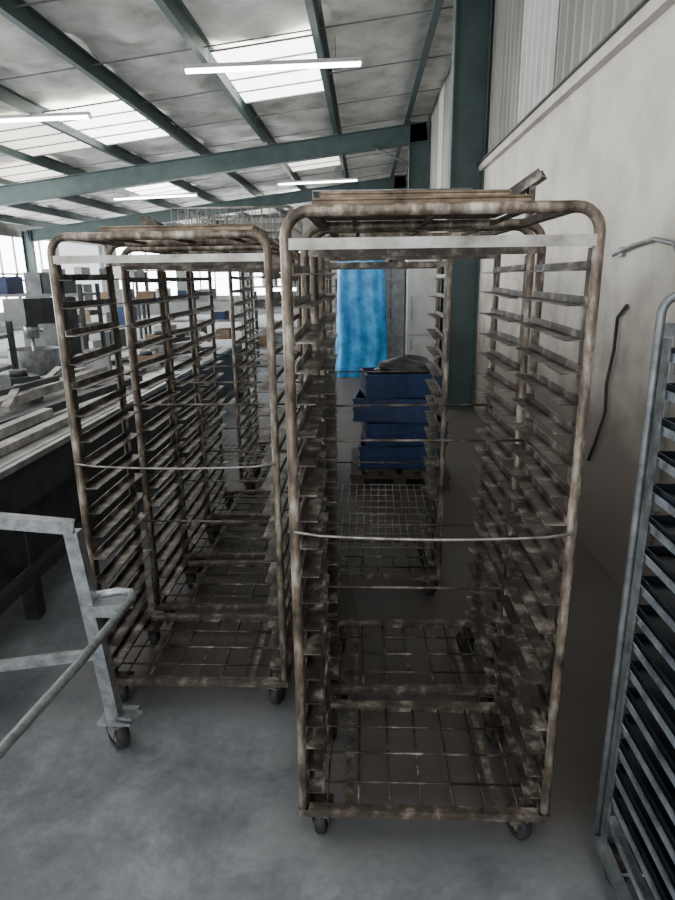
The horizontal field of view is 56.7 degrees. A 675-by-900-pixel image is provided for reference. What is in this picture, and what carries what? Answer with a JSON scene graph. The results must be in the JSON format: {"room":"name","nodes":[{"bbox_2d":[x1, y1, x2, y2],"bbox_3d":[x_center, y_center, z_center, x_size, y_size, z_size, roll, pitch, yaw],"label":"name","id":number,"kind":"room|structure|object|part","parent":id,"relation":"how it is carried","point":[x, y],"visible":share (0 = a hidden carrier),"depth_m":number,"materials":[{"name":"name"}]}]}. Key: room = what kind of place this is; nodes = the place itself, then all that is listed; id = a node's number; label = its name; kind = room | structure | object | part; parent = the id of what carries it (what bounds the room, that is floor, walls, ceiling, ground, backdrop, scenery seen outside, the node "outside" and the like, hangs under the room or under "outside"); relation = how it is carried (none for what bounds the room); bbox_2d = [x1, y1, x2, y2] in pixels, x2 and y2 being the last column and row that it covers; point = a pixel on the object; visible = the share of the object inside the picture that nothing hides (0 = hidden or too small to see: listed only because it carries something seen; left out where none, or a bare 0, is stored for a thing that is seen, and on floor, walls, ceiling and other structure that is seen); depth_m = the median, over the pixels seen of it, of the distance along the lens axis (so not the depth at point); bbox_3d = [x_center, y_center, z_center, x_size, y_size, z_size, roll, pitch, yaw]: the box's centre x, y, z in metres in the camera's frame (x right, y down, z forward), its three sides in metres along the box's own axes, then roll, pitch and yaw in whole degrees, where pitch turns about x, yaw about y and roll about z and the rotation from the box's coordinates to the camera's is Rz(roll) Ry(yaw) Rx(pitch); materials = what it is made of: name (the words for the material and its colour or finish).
{"room":"industrial bakery","nodes":[
{"label":"industrial bakery","id":0,"kind":"room"},
{"bbox_2d":[0,222,109,331],"bbox_3d":[-11.527,-3.760,13.379,0.200,3.659,33.300,0,16,3],"label":"wall","id":1,"kind":"structure","parent":0,"point":[5,229],"depth_m":22.39,"materials":[{"name":"white paint"}]},
{"bbox_2d":[0,235,49,312],"bbox_3d":[-11.101,-6.230,22.127,0.065,2.560,4.560,0,16,3],"label":"window","id":2,"kind":"structure","parent":1,"relation":"in","point":[12,261],"depth_m":21.59,"materials":[{"name":"white glass"}]},
{"bbox_2d":[0,0,452,225],"bbox_3d":[-4.708,-6.143,12.518,13.700,1.661,33.000,0,16,3],"label":"ceiling","id":3,"kind":"structure","parent":0,"point":[135,40],"depth_m":10.00,"materials":[{"name":"metal"}]},
{"bbox_2d":[0,109,91,122],"bbox_3d":[-4.978,-5.219,9.774,2.202,0.250,0.120,-2,16,-3],"label":"fluorescent light","id":4,"kind":"object","parent":3,"relation":"attached to","point":[68,115],"visible":1,"depth_m":9.76,"materials":[{"name":"white plastic"}]},
{"bbox_2d":[113,189,197,200],"bbox_3d":[-5.223,-7.360,17.916,2.402,0.368,0.120,-2,16,-3],"label":"fluorescent light","id":5,"kind":"object","parent":3,"relation":"attached to","point":[125,197],"visible":0.91,"depth_m":17.89,"materials":[{"name":"white plastic"}]},
{"bbox_2d":[0,0,443,227],"bbox_3d":[-4.649,-6.091,12.530,12.395,1.610,33.000,0,16,3],"label":"roof beams","id":6,"kind":"structure","parent":3,"relation":"attached to","point":[26,18],"depth_m":10.18,"materials":[{"name":"teal metal"}]},
{"bbox_2d":[182,36,362,74],"bbox_3d":[-0.857,-5.267,8.334,2.402,0.448,0.120,-2,16,-3],"label":"fluorescent light","id":7,"kind":"object","parent":3,"relation":"attached to","point":[345,61],"visible":1,"depth_m":8.33,"materials":[{"name":"white plastic"}]},
{"bbox_2d":[277,171,357,185],"bbox_3d":[-0.591,-8.101,18.546,2.402,0.447,0.120,-2,16,-3],"label":"fluorescent light","id":8,"kind":"object","parent":3,"relation":"attached to","point":[341,179],"visible":0.94,"depth_m":18.54,"materials":[{"name":"white plastic"}]},
{"bbox_2d":[106,211,392,313],"bbox_3d":[-3.989,-8.998,28.941,13.500,5.200,0.200,0,16,3],"label":"wall","id":9,"kind":"structure","parent":0,"point":[174,307],"depth_m":29.37,"materials":[{"name":"white paint"}]},
{"bbox_2d":[115,247,177,296],"bbox_3d":[-8.929,-8.409,29.277,2.860,2.460,0.065,0,16,3],"label":"window","id":10,"kind":"structure","parent":9,"relation":"in","point":[150,273],"depth_m":29.40,"materials":[{"name":"white glass"}]},
{"bbox_2d":[185,272,244,295],"bbox_3d":[-5.732,-8.409,29.138,2.860,2.460,0.065,0,16,3],"label":"window","id":11,"kind":"structure","parent":9,"relation":"in","point":[220,279],"depth_m":29.30,"materials":[{"name":"white glass"}]},
{"bbox_2d":[253,273,295,295],"bbox_3d":[-2.535,-8.409,28.998,2.860,2.460,0.065,0,16,3],"label":"window","id":12,"kind":"structure","parent":9,"relation":"in","point":[256,282],"depth_m":29.25,"materials":[{"name":"white glass"}]},
{"bbox_2d":[0,312,654,899],"bbox_3d":[-4.707,-1.977,13.683,13.800,0.100,33.000,0,16,3],"label":"floor","id":13,"kind":"structure","parent":0,"point":[201,802],"depth_m":2.28,"materials":[{"name":"concrete"}]},
{"bbox_2d":[0,321,18,371],"bbox_3d":[-4.123,-0.694,6.430,1.450,1.315,0.550,-2,16,-3],"label":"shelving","id":14,"kind":"object","parent":13,"relation":"on","point":[14,364],"visible":0.29,"depth_m":6.58,"materials":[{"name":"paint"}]},
{"bbox_2d":[2,297,81,375],"bbox_3d":[-3.661,-1.163,7.838,0.700,1.450,0.900,7,17,25],"label":"mixer","id":15,"kind":"object","parent":13,"relation":"on","point":[27,312],"visible":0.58,"depth_m":7.53,"materials":[{"name":"paint"}]},
{"bbox_2d":[0,272,105,358],"bbox_3d":[-4.799,-1.717,9.291,2.450,1.764,0.650,0,16,3],"label":"shelving","id":16,"kind":"object","parent":13,"relation":"on","point":[37,284],"visible":0.33,"depth_m":8.93,"materials":[{"name":"metal"}]},
{"bbox_2d":[0,512,142,759],"bbox_3d":[-1.094,0.757,1.613,0.774,1.038,1.305,0,16,3],"label":"trolley","id":17,"kind":"object","parent":13,"relation":"on","point":[112,603],"visible":1,"depth_m":2.10,"materials":[{"name":"metal"}]},
{"bbox_2d":[15,267,151,349],"bbox_3d":[-5.597,-3.133,13.919,2.650,2.020,0.650,0,16,3],"label":"shelving","id":18,"kind":"object","parent":13,"relation":"on","point":[91,315],"visible":0.31,"depth_m":13.72,"materials":[{"name":"metal"}]},
{"bbox_2d":[0,339,244,619],"bbox_3d":[-1.964,-0.109,5.096,1.170,0.855,7.300,0,16,3],"label":"bench","id":19,"kind":"object","parent":13,"relation":"on","point":[38,477],"visible":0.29,"depth_m":3.35,"materials":[{"name":"silver metal"}]},
{"bbox_2d":[0,328,215,456],"bbox_3d":[-1.968,-0.647,5.003,1.031,0.233,7.160,0,16,4],"label":"machine","id":20,"kind":"object","parent":19,"relation":"on","point":[17,387],"visible":0.57,"depth_m":4.22,"materials":[{"name":"metal"}]},
{"bbox_2d":[47,230,293,704],"bbox_3d":[-0.562,0.105,2.481,0.740,1.814,0.541,0,16,3],"label":"rack","id":21,"kind":"object","parent":13,"relation":"on","point":[139,618],"visible":0.86,"depth_m":2.44,"materials":[{"name":"metal"}]},
{"bbox_2d":[99,224,268,236],"bbox_3d":[-0.523,-0.780,2.237,0.508,0.018,0.408,0,16,1],"label":"baking tray","id":22,"kind":"object","parent":21,"relation":"on","point":[221,226],"visible":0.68,"depth_m":2.04,"materials":[{"name":"metal"}]},
{"bbox_2d":[131,288,259,368],"bbox_3d":[-2.681,-2.333,11.936,2.250,1.478,0.650,0,16,3],"label":"shelving","id":23,"kind":"object","parent":13,"relation":"on","point":[223,315],"visible":0.33,"depth_m":11.70,"materials":[{"name":"metal"}]},
{"bbox_2d":[120,214,304,624],"bbox_3d":[-0.528,-0.109,3.025,0.720,1.934,0.516,0,16,3],"label":"rack","id":24,"kind":"object","parent":13,"relation":"on","point":[178,562],"depth_m":3.01,"materials":[{"name":"metal"}]},
{"bbox_3d":[-0.761,-0.953,2.710,0.198,0.134,0.074,4,16,18],"label":"steel channel bracket","id":25,"kind":"part","parent":24,"relation":"part of","materials":[{"name":"metal"}]},
{"bbox_2d":[187,206,299,238],"bbox_3d":[-0.399,-0.982,2.777,0.424,0.143,0.405,0,16,3],"label":"wire basket","id":26,"kind":"object","parent":24,"relation":"on","point":[296,233],"visible":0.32,"depth_m":2.60,"materials":[{"name":"metal"}]},
{"bbox_2d":[21,175,406,318],"bbox_3d":[-4.297,-6.784,21.675,13.339,4.850,0.350,0,16,3],"label":"frame","id":27,"kind":"object","parent":13,"relation":"on","point":[29,237],"visible":0.43,"depth_m":21.30,"materials":[{"name":"green paint"}]},
{"bbox_2d":[0,120,429,232],"bbox_3d":[-4.612,-4.765,14.459,13.339,4.850,0.350,0,16,3],"label":"frame","id":28,"kind":"object","parent":13,"relation":"on","point":[414,135],"visible":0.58,"depth_m":13.87,"materials":[{"name":"green paint"}]},
{"bbox_2d":[162,253,304,571],"bbox_3d":[-0.523,-0.200,3.602,0.720,1.799,0.516,0,16,3],"label":"rack","id":29,"kind":"object","parent":13,"relation":"on","point":[211,528],"visible":0.31,"depth_m":3.61,"materials":[{"name":"metal"}]},
{"bbox_2d":[170,205,301,251],"bbox_3d":[-0.515,-1.167,3.333,0.604,0.203,0.445,0,16,4],"label":"wire basket","id":30,"kind":"object","parent":29,"relation":"on","point":[291,207],"visible":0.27,"depth_m":3.12,"materials":[{"name":"metal"}]},
{"bbox_2d":[190,257,293,529],"bbox_3d":[-0.517,-0.364,4.190,0.720,1.799,0.516,0,16,3],"label":"rack","id":31,"kind":"object","parent":13,"relation":"on","point":[219,489],"visible":0.38,"depth_m":4.21,"materials":[{"name":"metal"}]},
{"bbox_2d":[195,217,302,252],"bbox_3d":[-0.530,-1.328,3.912,0.604,0.203,0.445,0,16,1],"label":"wire basket","id":32,"kind":"object","parent":31,"relation":"on","point":[301,226],"visible":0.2,"depth_m":3.85,"materials":[{"name":"metal"}]},
{"bbox_2d":[238,262,294,460],"bbox_3d":[-0.436,-0.754,5.583,0.720,1.799,0.513,0,16,3],"label":"rack","id":33,"kind":"object","parent":13,"relation":"on","point":[252,320],"visible":0.16,"depth_m":5.63,"materials":[{"name":"metal"}]},
{"bbox_2d":[228,260,332,489],"bbox_3d":[-0.406,-0.566,4.908,0.720,1.799,0.516,0,16,3],"label":"rack","id":34,"kind":"object","parent":13,"relation":"on","point":[243,472],"visible":0.33,"depth_m":4.88,"materials":[{"name":"metal"}]},
{"bbox_2d":[245,273,336,348],"bbox_3d":[-1.000,-3.010,13.752,2.050,1.764,0.650,0,16,3],"label":"shelving","id":35,"kind":"object","parent":13,"relation":"on","point":[278,337],"visible":0.16,"depth_m":13.57,"materials":[{"name":"metal"}]},
{"bbox_2d":[335,260,386,376],"bbox_3d":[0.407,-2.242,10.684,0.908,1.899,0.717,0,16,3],"label":"curtain","id":36,"kind":"object","parent":13,"relation":"on","point":[361,325],"visible":0.84,"depth_m":10.38,"materials":[{"name":"blue plastic"}]},
{"bbox_2d":[309,257,451,595],"bbox_3d":[0.221,-0.136,3.338,0.660,1.799,0.516,0,16,3],"label":"rack","id":37,"kind":"object","parent":13,"relation":"on","point":[426,549],"visible":0.48,"depth_m":3.30,"materials":[{"name":"metal"}]},
{"bbox_2d":[323,220,423,237],"bbox_3d":[0.184,-1.083,3.077,0.504,0.163,0.405,-1,16,0],"label":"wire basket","id":38,"kind":"object","parent":37,"relation":"on","point":[324,236],"visible":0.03,"depth_m":3.27,"materials":[{"name":"metal"}]},
{"bbox_2d":[385,269,404,358],"bbox_3d":[0.982,-2.507,11.707,0.500,1.850,0.540,0,16,3],"label":"locker","id":39,"kind":"object","parent":13,"relation":"on","point":[394,278],"visible":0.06,"depth_m":11.43,"materials":[{"name":"grey metal"}]},
{"bbox_2d":[350,448,450,490],"bbox_3d":[0.515,0.156,5.373,0.800,0.138,0.800,0,16,3],"label":"wooden pallet","id":40,"kind":"object","parent":13,"relation":"on","point":[357,476],"visible":0.44,"depth_m":5.01,"materials":[{"name":"brown wood"}]},
{"bbox_2d":[358,434,439,468],"bbox_3d":[0.511,0.008,5.280,0.664,0.190,0.444,0,16,3],"label":"plastic crate","id":41,"kind":"object","parent":40,"relation":"on","point":[393,453],"visible":0.58,"depth_m":5.07,"materials":[{"name":"blue plastic"}]},
{"bbox_2d":[361,414,448,446],"bbox_3d":[0.549,-0.180,5.226,0.664,0.190,0.444,-2,16,-3],"label":"plastic crate","id":42,"kind":"object","parent":41,"relation":"on","point":[370,430],"visible":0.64,"depth_m":5.01,"materials":[{"name":"blue plastic"}]},
{"bbox_2d":[352,389,429,422],"bbox_3d":[0.477,-0.369,5.176,0.664,0.190,0.444,1,16,7],"label":"plastic crate","id":43,"kind":"object","parent":42,"relation":"on","point":[400,414],"visible":0.63,"depth_m":4.97,"materials":[{"name":"blue plastic"}]},
{"bbox_2d":[359,367,449,398],"bbox_3d":[0.534,-0.558,5.121,0.664,0.190,0.444,-2,16,-4],"label":"plastic crate","id":44,"kind":"object","parent":43,"relation":"on","point":[373,385],"visible":0.7,"depth_m":4.91,"materials":[{"name":"blue plastic"}]},
{"bbox_2d":[373,354,432,373],"bbox_3d":[0.568,-0.711,5.069,0.547,0.126,0.371,-2,16,-3],"label":"plastic sack","id":45,"kind":"object","parent":44,"relation":"on","point":[408,362],"visible":0.88,"depth_m":4.96,"materials":[{"name":"plastic"}]},
{"bbox_2d":[310,228,534,701],"bbox_3d":[0.282,0.106,2.425,0.710,1.824,0.515,0,16,2],"label":"rack","id":46,"kind":"object","parent":13,"relation":"on","point":[481,627],"visible":0.68,"depth_m":2.40,"materials":[{"name":"metal"}]},
{"bbox_2d":[312,188,471,221],"bbox_3d":[0.175,-0.825,2.172,0.504,0.103,0.405,0,16,1],"label":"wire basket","id":47,"kind":"object","parent":46,"relation":"on","point":[313,191],"visible":0.17,"depth_m":1.97,"materials":[{"name":"metal"}]},
{"bbox_2d":[510,168,546,217],"bbox_3d":[0.550,-0.804,1.990,0.212,0.153,0.079,7,17,25],"label":"bracket","id":48,"kind":"object","parent":46,"relation":"on","point":[527,185],"visible":0.3,"depth_m":1.94,"materials":[{"name":"grey metal"}]},
{"bbox_2d":[404,260,440,361],"bbox_3d":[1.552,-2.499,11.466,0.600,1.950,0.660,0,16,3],"label":"door","id":49,"kind":"structure","parent":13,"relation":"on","point":[418,286],"depth_m":11.17,"materials":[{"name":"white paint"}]},
{"bbox_2d":[279,200,605,840],"bbox_3d":[0.254,0.262,1.865,0.735,1.824,0.541,0,16,3],"label":"rack","id":50,"kind":"object","parent":13,"relation":"on","point":[517,712],"visible":1,"depth_m":1.78,"materials":[{"name":"metal"}]},
{"bbox_2d":[312,194,532,220],"bbox_3d":[0.202,-0.632,1.643,0.508,0.018,0.428,0,16,3],"label":"baking tray","id":51,"kind":"object","parent":50,"relation":"on","point":[516,197],"visible":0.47,"depth_m":1.44,"materials":[{"name":"metal"}]},
{"bbox_2d":[319,189,510,197],"bbox_3d":[0.181,-0.646,1.630,0.448,0.014,0.368,-1,16,0],"label":"baking tray","id":52,"kind":"object","parent":51,"relation":"on","point":[329,194],"visible":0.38,"depth_m":1.46,"materials":[{"name":"metal"}]},
{"bbox_2d":[438,0,492,408],"bbox_3d":[1.531,-2.908,7.538,0.500,4.850,0.350,0,16,3],"label":"steel column","id":53,"kind":"structure","parent":13,"relation":"on","point":[472,19],"depth_m":7.33,"materials":[{"name":"teal metal"}]},
{"bbox_2d":[591,292,674,899],"bbox_3d":[1.024,0.501,1.338,0.640,1.629,0.539,0,16,3],"label":"rack","id":54,"kind":"object","parent":13,"relation":"on","point":[642,801],"visible":1,"depth_m":1.50,"materials":[{"name":"silver metal"}]},
{"bbox_2d":[406,0,674,603],"bbox_3d":[2.057,-4.510,12.697,0.200,5.150,33.035,0,16,3],"label":"wall","id":55,"kind":"structure","parent":0,"point":[609,145],"depth_m":3.78,"materials":[{"name":"paint"}]},
{"bbox_2d":[476,0,674,171],"bbox_3d":[1.923,-4.795,12.605,0.100,0.081,33.000,0,16,3],"label":"trim","id":56,"kind":"structure","parent":55,"relation":"attached to","point":[646,12],"depth_m":3.75,"materials":[{"name":"off-white paint"},{"name":"painted plaster"}]},
{"bbox_2d":[587,304,628,460],"bbox_3d":[1.541,-0.354,3.592,0.025,0.964,0.344,0,16,3],"label":"hanging cable","id":57,"kind":"object","parent":55,"relation":"attached to","point":[626,306],"visible":1,"depth_m":3.56,"materials":[{"name":"black rubber"}]},
{"bbox_2d":[611,237,674,545],"bbox_3d":[1.528,-0.298,3.247,0.031,1.531,0.867,0,16,3],"label":"conduit","id":58,"kind":"object","parent":55,"relation":"attached to","point":[621,252],"visible":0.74,"depth_m":2.93,"materials":[{"name":"grey metal"}]}
]}

